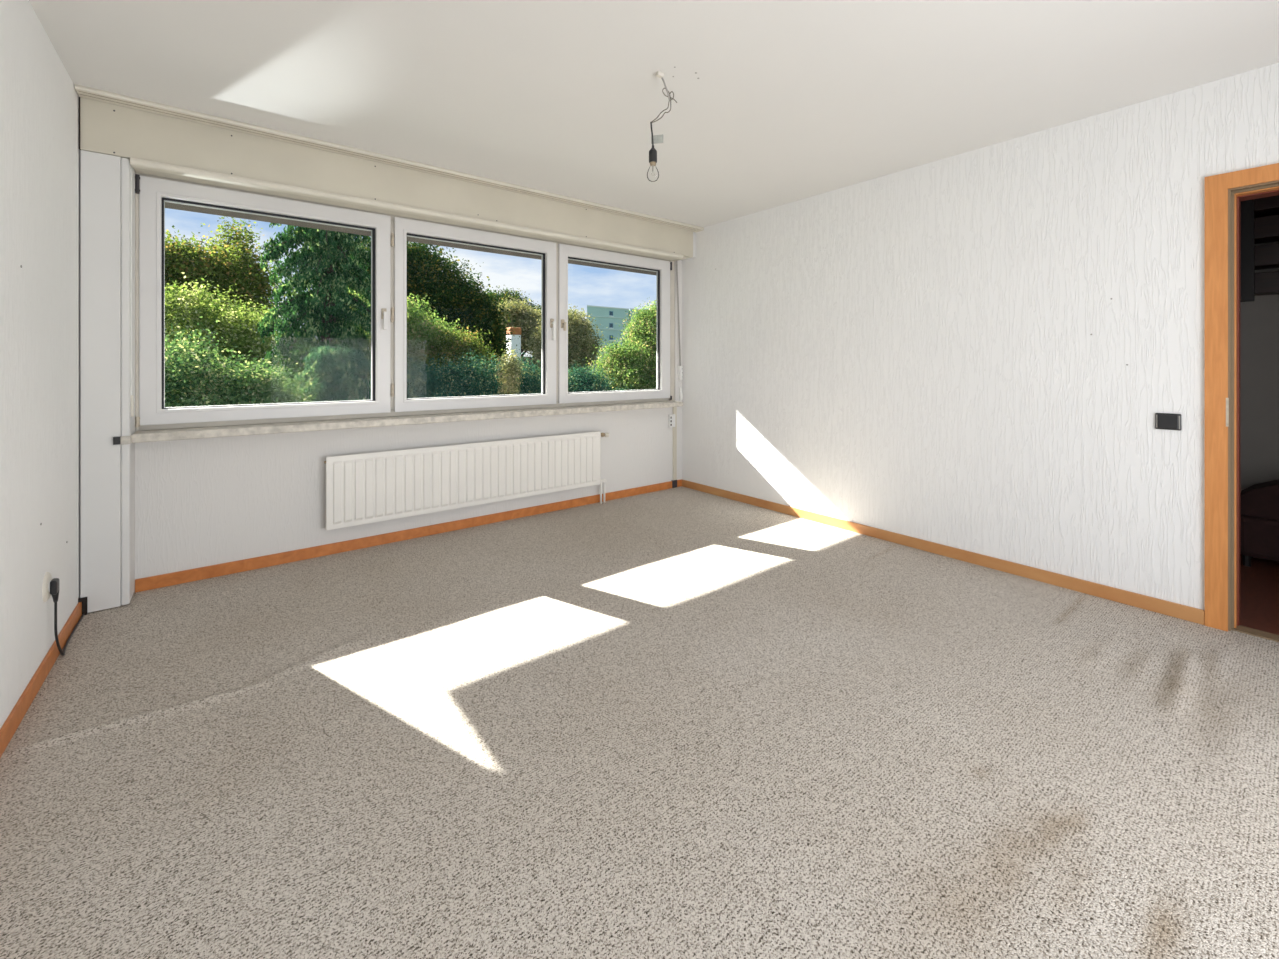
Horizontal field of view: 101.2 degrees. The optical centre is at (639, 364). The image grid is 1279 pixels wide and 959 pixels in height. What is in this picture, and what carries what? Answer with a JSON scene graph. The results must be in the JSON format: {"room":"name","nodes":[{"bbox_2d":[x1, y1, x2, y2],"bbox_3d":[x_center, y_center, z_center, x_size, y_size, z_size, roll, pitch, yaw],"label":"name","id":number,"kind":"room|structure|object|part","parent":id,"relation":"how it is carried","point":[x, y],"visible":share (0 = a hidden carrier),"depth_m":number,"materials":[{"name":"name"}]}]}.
{"room":"empty living room","nodes":[
{"label":"empty living room","id":0,"kind":"room"},
{"bbox_2d":[0,0,79,728],"bbox_3d":[-1.310,0.000,0.527,0.302,2.620,5.650,0,0,-38],"label":"wall","id":1,"kind":"structure","parent":0,"point":[40,152],"depth_m":1.93,"materials":[{"name":"white paint"}]},
{"bbox_2d":[0,602,81,757],"bbox_3d":[-1.159,1.176,0.586,0.012,0.068,4.955,0,0,-38],"label":"baseboard","id":2,"kind":"structure","parent":1,"relation":"attached to","point":[18,712],"depth_m":1.92,"materials":[{"name":"orange wood"}]},
{"bbox_2d":[42,572,51,601],"bbox_3d":[-2.334,0.875,2.075,0.012,0.114,0.114,0,0,-38],"label":"wall socket","id":3,"kind":"object","parent":1,"relation":"attached to","point":[47,579],"visible":0.9,"depth_m":2.05,"materials":[{"name":"plastic"}]},
{"bbox_2d":[50,578,83,655],"bbox_3d":[-2.497,1.031,2.308,0.026,0.352,0.584,0,0,-38],"label":"power cable","id":4,"kind":"object","parent":3,"relation":"hanging from","point":[54,584],"visible":1,"depth_m":2.11,"materials":[{"name":"black plastic"}]},
{"bbox_3d":[-2.505,1.077,2.320,0.019,0.260,0.554,0,0,-39],"label":"cord","id":5,"kind":"part","parent":4,"relation":"part of","materials":[{"name":"black plastic"}]},
{"bbox_2d":[78,150,134,614],"bbox_3d":[-2.692,0.086,2.663,0.178,2.248,0.207,0,0,-38],"label":"pillar","id":6,"kind":"structure","parent":1,"relation":"attached to","point":[107,470],"depth_m":2.59,"materials":[{"name":"white paint"}]},
{"bbox_2d":[134,169,681,591],"bbox_3d":[-1.260,0.000,4.045,4.139,2.620,0.188,0,0,-38],"label":"wall","id":7,"kind":"structure","parent":0,"point":[202,502],"depth_m":3.24,"materials":[{"name":"paint"}]},
{"bbox_2d":[131,168,133,416],"bbox_3d":[-2.591,-0.367,2.685,0.010,1.265,0.035,0,0,-38],"label":"strap","id":8,"kind":"object","parent":7,"relation":"attached to","point":[132,396],"visible":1,"depth_m":2.68,"materials":[{"name":"white fabric"}]},
{"bbox_2d":[79,97,695,260],"bbox_3d":[-1.135,-1.152,3.889,4.137,0.292,0.232,0,0,-38],"label":"roller shutter box","id":9,"kind":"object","parent":7,"relation":"attached to","point":[154,144],"depth_m":3.24,"materials":[{"name":"beige paint"}]},
{"bbox_2d":[113,172,682,444],"bbox_3d":[-1.194,-0.318,3.990,3.932,1.434,0.455,0,0,-38],"label":"window","id":10,"kind":"structure","parent":7,"relation":"in","point":[389,404],"depth_m":3.55,"materials":[{"name":"plastic"}]},
{"bbox_3d":[-2.208,-0.345,3.225,1.249,1.342,0.062,0,0,-38],"label":"sash","id":11,"kind":"part","parent":10,"relation":"part of","materials":[{"name":"white plastic"}]},
{"bbox_3d":[-1.728,-0.345,3.556,0.030,0.072,0.014,0,0,-38],"label":"handle plate","id":12,"kind":"part","parent":10,"relation":"part of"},
{"bbox_3d":[-1.714,-0.296,3.538,0.021,0.122,0.043,0,0,-38],"label":"handle","id":13,"kind":"part","parent":10,"relation":"part of","materials":[{"name":"white plastic"}]},
{"bbox_3d":[-1.260,0.350,4.120,3.875,0.030,0.170,0,0,-38],"label":"sill","id":14,"kind":"part","parent":10,"relation":"part of","materials":[{"name":"beige stone"}]},
{"bbox_3d":[-1.143,0.378,3.937,3.828,0.043,0.192,0,0,-38],"label":"sill","id":15,"kind":"part","parent":10,"relation":"part of","materials":[{"name":"stone"}]},
{"bbox_2d":[165,202,655,274],"bbox_3d":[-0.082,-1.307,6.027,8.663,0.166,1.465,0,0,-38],"label":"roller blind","id":16,"kind":"structure","parent":10,"relation":"attached to","point":[169,205],"depth_m":4.79,"materials":[{"name":"grey plastic"}]},
{"bbox_3d":[-1.204,-0.345,4.017,1.256,1.342,0.062,0,0,-38],"label":"sash","id":17,"kind":"part","parent":10,"relation":"part of","materials":[{"name":"white plastic"}]},
{"bbox_3d":[-0.709,-0.279,4.330,0.021,0.157,0.043,0,0,-38],"label":"handle","id":18,"kind":"part","parent":10,"relation":"part of","materials":[{"name":"white plastic"}]},
{"bbox_3d":[-0.202,-0.345,4.807,1.240,1.342,0.062,0,0,-38],"label":"sash","id":19,"kind":"part","parent":10,"relation":"part of","materials":[{"name":"white plastic"}]},
{"bbox_2d":[135,479,681,592],"bbox_3d":[-1.133,1.176,4.017,3.946,0.068,0.013,0,0,-38],"label":"baseboard","id":20,"kind":"structure","parent":7,"relation":"attached to","point":[174,578],"depth_m":3.47,"materials":[{"name":"orange wood"}]},
{"bbox_2d":[324,431,608,530],"bbox_3d":[-1.133,0.892,3.967,2.161,0.635,0.090,0,0,-38],"label":"radiator","id":21,"kind":"object","parent":7,"relation":"attached to","point":[365,488],"visible":1,"depth_m":3.75,"materials":[{"name":"metal"}]},
{"bbox_2d":[668,414,674,426],"bbox_3d":[0.316,0.547,5.149,0.075,0.125,0.032,0,0,-38],"label":"socket","id":22,"kind":"object","parent":7,"relation":"attached to","point":[671,417],"visible":1,"depth_m":5.13,"materials":[{"name":"white plastic"}]},
{"bbox_2d":[671,407,676,487],"bbox_3d":[0.343,0.804,5.180,0.065,0.812,0.016,0,0,-38],"label":"channel","id":23,"kind":"object","parent":7,"relation":"attached to","point":[674,481],"visible":0.73,"depth_m":5.18,"materials":[{"name":"beige paint"}]},
{"bbox_2d":[676,261,682,399],"bbox_3d":[0.393,-0.345,5.207,0.078,1.390,0.036,0,0,-38],"label":"strap","id":24,"kind":"object","parent":7,"relation":"attached to","point":[680,368],"visible":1,"depth_m":5.21,"materials":[{"name":"white plastic"}]},
{"bbox_2d":[0,486,1278,958],"bbox_3d":[0.422,1.203,1.914,4.179,0.027,5.282,0,0,-38],"label":"floor","id":25,"kind":"structure","parent":0,"point":[681,722],"depth_m":1.60,"materials":[{"name":"carpet"}]},
{"bbox_2d":[29,0,1278,226],"bbox_3d":[0.389,-1.434,1.867,4.629,0.252,5.650,0,0,-38],"label":"ceiling","id":26,"kind":"structure","parent":0,"point":[780,102],"depth_m":2.34,"materials":[{"name":"paint"}]},
{"bbox_2d":[75,84,703,231],"bbox_3d":[-1.042,-1.295,3.769,4.132,0.030,0.112,0,0,-38],"label":"rail","id":27,"kind":"object","parent":26,"relation":"attached to","point":[82,91],"visible":1,"depth_m":3.13,"materials":[{"name":"beige paint"}]},
{"bbox_2d":[647,71,676,181],"bbox_3d":[0.099,-1.068,2.358,0.134,0.484,0.055,0,0,14],"label":"bulb","id":28,"kind":"object","parent":26,"relation":"hanging from","point":[655,139],"visible":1,"depth_m":2.37,"materials":[{"name":"plastic"}]},
{"bbox_3d":[0.056,-1.039,2.367,0.016,0.108,0.008,0,0,-4],"label":"cord","id":29,"kind":"part","parent":28,"relation":"part of","materials":[{"name":"black plastic"}]},
{"bbox_3d":[0.061,-0.864,2.367,0.055,0.076,0.055,0,0,-38],"label":"bulb","id":30,"kind":"part","parent":28,"relation":"part of","materials":[{"name":"clear glass"}]},
{"bbox_2d":[682,63,1278,609],"bbox_3d":[2.118,0.000,3.232,0.162,2.620,5.650,0,0,-38],"label":"wall","id":31,"kind":"structure","parent":0,"point":[979,351],"depth_m":3.09,"materials":[{"name":"white paint"}]},
{"bbox_2d":[681,479,1204,624],"bbox_3d":[1.523,1.177,3.848,0.014,0.067,3.570,0,0,-38],"label":"baseboard","id":32,"kind":"structure","parent":31,"relation":"attached to","point":[1176,610],"depth_m":3.12,"materials":[{"name":"orange wood"}]},
{"bbox_2d":[1155,413,1181,430],"bbox_3d":[2.553,0.275,2.539,0.017,0.079,0.090,0,0,-38],"label":"light switch","id":33,"kind":"object","parent":31,"relation":"attached to","point":[1166,421],"visible":1,"depth_m":2.53,"materials":[{"name":"black plastic"}]},
{"bbox_2d":[1205,163,1278,641],"bbox_3d":[3.017,0.174,2.094,0.192,2.091,1.032,0,0,-38],"label":"door frame","id":34,"kind":"structure","parent":31,"relation":"in","point":[1224,192],"depth_m":2.40,"materials":[{"name":"brown wood"}]},
{"bbox_3d":[2.668,0.215,2.386,0.006,0.130,0.008,0,0,-38],"label":"strike plate","id":35,"kind":"part","parent":34,"relation":"part of","materials":[{"name":"silver metal"}]},
{"bbox_2d":[1240,241,1278,492],"bbox_3d":[4.363,-0.050,3.188,0.200,2.520,2.800,0,0,-38],"label":"wall","id":36,"kind":"structure","parent":0,"point":[1259,318],"depth_m":3.43,"materials":[{"name":"grey paint"}]},
{"bbox_2d":[1240,195,1278,301],"bbox_3d":[4.112,-0.850,3.022,0.400,0.920,2.250,0,0,-38],"label":"wall rack","id":37,"kind":"object","parent":36,"relation":"attached to","point":[1259,218],"visible":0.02,"depth_m":3.24,"materials":[{"name":"brown wood"}]},
{"bbox_3d":[3.731,-0.850,3.230,0.060,0.920,0.060,0,0,-38],"label":"post","id":38,"kind":"part","parent":37,"relation":"part of","materials":[{"name":"black wood"}]},
{"bbox_2d":[1240,555,1278,634],"bbox_3d":[3.769,1.225,2.719,1.914,0.030,2.800,0,0,-38],"label":"floor","id":39,"kind":"structure","parent":0,"point":[1259,583],"depth_m":2.76,"materials":[{"name":"brown wood"}]},
{"bbox_2d":[1240,480,1278,566],"bbox_3d":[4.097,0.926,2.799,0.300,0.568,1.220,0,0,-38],"label":"sofa","id":40,"kind":"object","parent":39,"relation":"on","point":[1259,503],"visible":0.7,"depth_m":3.12,"materials":[{"name":"red fabric"}]},
{"bbox_3d":[3.663,1.175,3.171,0.033,0.070,0.033,0,0,-38],"label":"leg","id":41,"kind":"part","parent":40,"relation":"part of","materials":[{"name":"black wood"}]},
{"label":"outside","id":42,"kind":"structure","parent":0,"visible":0},
{"bbox_3d":[-30.138,2.710,118.917,340.000,3.000,215.950,0,0,-38],"label":"ground","id":43,"kind":"structure","parent":42,"visible":0},
{"bbox_2d":[165,216,287,337],"bbox_3d":[-15.691,-1.878,18.422,4.800,8.132,6.978,0,0,33],"label":"deciduous tree","id":44,"kind":"object","parent":43,"relation":"on","point":[226,268],"visible":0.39,"depth_m":18.39,"materials":[{"name":"green plant"}]},
{"bbox_2d":[165,272,300,406],"bbox_3d":[-9.681,0.376,11.423,4.645,4.746,3.170,0,0,-38],"label":"bush","id":45,"kind":"object","parent":43,"relation":"on","point":[243,333],"visible":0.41,"depth_m":11.39,"materials":[{"name":"green plant"}]},
{"bbox_2d":[165,316,330,406],"bbox_3d":[-6.114,1.450,7.599,2.535,4.264,3.215,0,0,24],"label":"bush","id":46,"kind":"object","parent":43,"relation":"on","point":[209,388],"visible":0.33,"depth_m":7.31,"materials":[{"name":"green plant"}]},
{"bbox_2d":[250,222,370,400],"bbox_3d":[-6.726,-0.987,11.133,3.351,8.014,3.196,0,0,-22],"label":"tree","id":47,"kind":"object","parent":43,"relation":"on","point":[328,303],"visible":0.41,"depth_m":10.58,"materials":[{"name":"green plant"}]},
{"bbox_2d":[293,343,370,401],"bbox_3d":[-5.195,1.505,9.324,3.176,3.799,2.716,0,0,25],"label":"bush","id":48,"kind":"object","parent":43,"relation":"on","point":[340,367],"visible":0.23,"depth_m":8.95,"materials":[{"name":"green plant"}]},
{"bbox_2d":[350,290,370,376],"bbox_3d":[-8.351,0.023,15.626,2.328,5.139,2.222,0,0,1],"label":"bush","id":49,"kind":"object","parent":43,"relation":"on","point":[369,337],"visible":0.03,"depth_m":15.42,"materials":[{"name":"green plant"}]},
{"bbox_2d":[355,293,471,371],"bbox_3d":[-5.190,0.640,12.513,2.209,4.693,3.035,0,0,42],"label":"bush","id":50,"kind":"object","parent":43,"relation":"on","point":[420,332],"visible":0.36,"depth_m":12.06,"materials":[{"name":"green plant"}]},
{"bbox_2d":[311,236,519,370],"bbox_3d":[-9.447,-1.839,23.010,9.123,8.056,6.010,0,0,-41],"label":"deciduous tree","id":51,"kind":"object","parent":43,"relation":"on","point":[449,289],"visible":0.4,"depth_m":22.77,"materials":[{"name":"green plant"}]},
{"bbox_2d":[407,322,502,388],"bbox_3d":[-4.272,1.059,12.030,1.983,4.136,2.638,0,0,36],"label":"bush","id":52,"kind":"object","parent":43,"relation":"on","point":[461,345],"visible":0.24,"depth_m":11.95,"materials":[{"name":"green plant"}]},
{"bbox_2d":[370,349,576,397],"bbox_3d":[-3.212,1.570,10.520,4.448,3.813,2.222,0,0,-45],"label":"bush","id":53,"kind":"object","parent":43,"relation":"on","point":[457,380],"visible":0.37,"depth_m":10.06,"materials":[{"name":"green plant"}]},
{"bbox_2d":[494,347,528,394],"bbox_3d":[-2.397,1.666,9.673,0.645,4.005,0.617,0,0,-38],"label":"sapling","id":54,"kind":"object","parent":43,"relation":"on","point":[513,373],"visible":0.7,"depth_m":9.63,"materials":[{"name":"green plant"}]},
{"bbox_2d":[484,286,540,355],"bbox_3d":[-11.524,-2.936,49.577,10.028,8.862,5.963,0,0,-41],"label":"deciduous tree","id":55,"kind":"object","parent":43,"relation":"on","point":[501,294],"visible":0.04,"depth_m":48.33,"materials":[{"name":"green plant"}]},
{"bbox_2d":[497,327,535,385],"bbox_3d":[-7.798,-0.250,34.099,4.400,4.080,3.400,0,0,-38],"label":"house","id":56,"kind":"structure","parent":43,"relation":"on","point":[517,341],"depth_m":32.26,"materials":[{"name":"paint"}]},
{"bbox_2d":[497,293,540,356],"bbox_3d":[-7.479,-1.567,35.891,7.608,6.643,4.920,0,0,-38],"label":"deciduous tree","id":57,"kind":"object","parent":43,"relation":"on","point":[523,316],"visible":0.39,"depth_m":34.64,"materials":[{"name":"green plant"}]},
{"bbox_2d":[524,304,610,374],"bbox_3d":[-3.072,0.019,20.898,3.296,5.037,3.880,0,0,40],"label":"bush","id":58,"kind":"object","parent":43,"relation":"on","point":[581,341],"visible":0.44,"depth_m":20.51,"materials":[{"name":"green plant"}]},
{"bbox_2d":[568,357,633,391],"bbox_3d":[-1.010,1.633,12.626,3.252,3.618,2.282,0,0,-44],"label":"bush","id":59,"kind":"object","parent":43,"relation":"on","point":[586,382],"visible":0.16,"depth_m":11.95,"materials":[{"name":"green plant"}]},
{"bbox_2d":[587,305,653,369],"bbox_3d":[0.410,-6.240,135.333,40.700,14.900,12.220,0,0,-38],"label":"apartment block","id":60,"kind":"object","parent":43,"relation":"on","point":[607,317],"visible":0.28,"depth_m":121.72,"materials":[{"name":"teal paint"}]},
{"bbox_2d":[586,300,655,390],"bbox_3d":[0.409,0.217,16.969,3.408,5.330,4.798,0,0,35],"label":"bush","id":61,"kind":"object","parent":43,"relation":"on","point":[634,363],"visible":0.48,"depth_m":16.05,"materials":[{"name":"green plant"}]}
]}

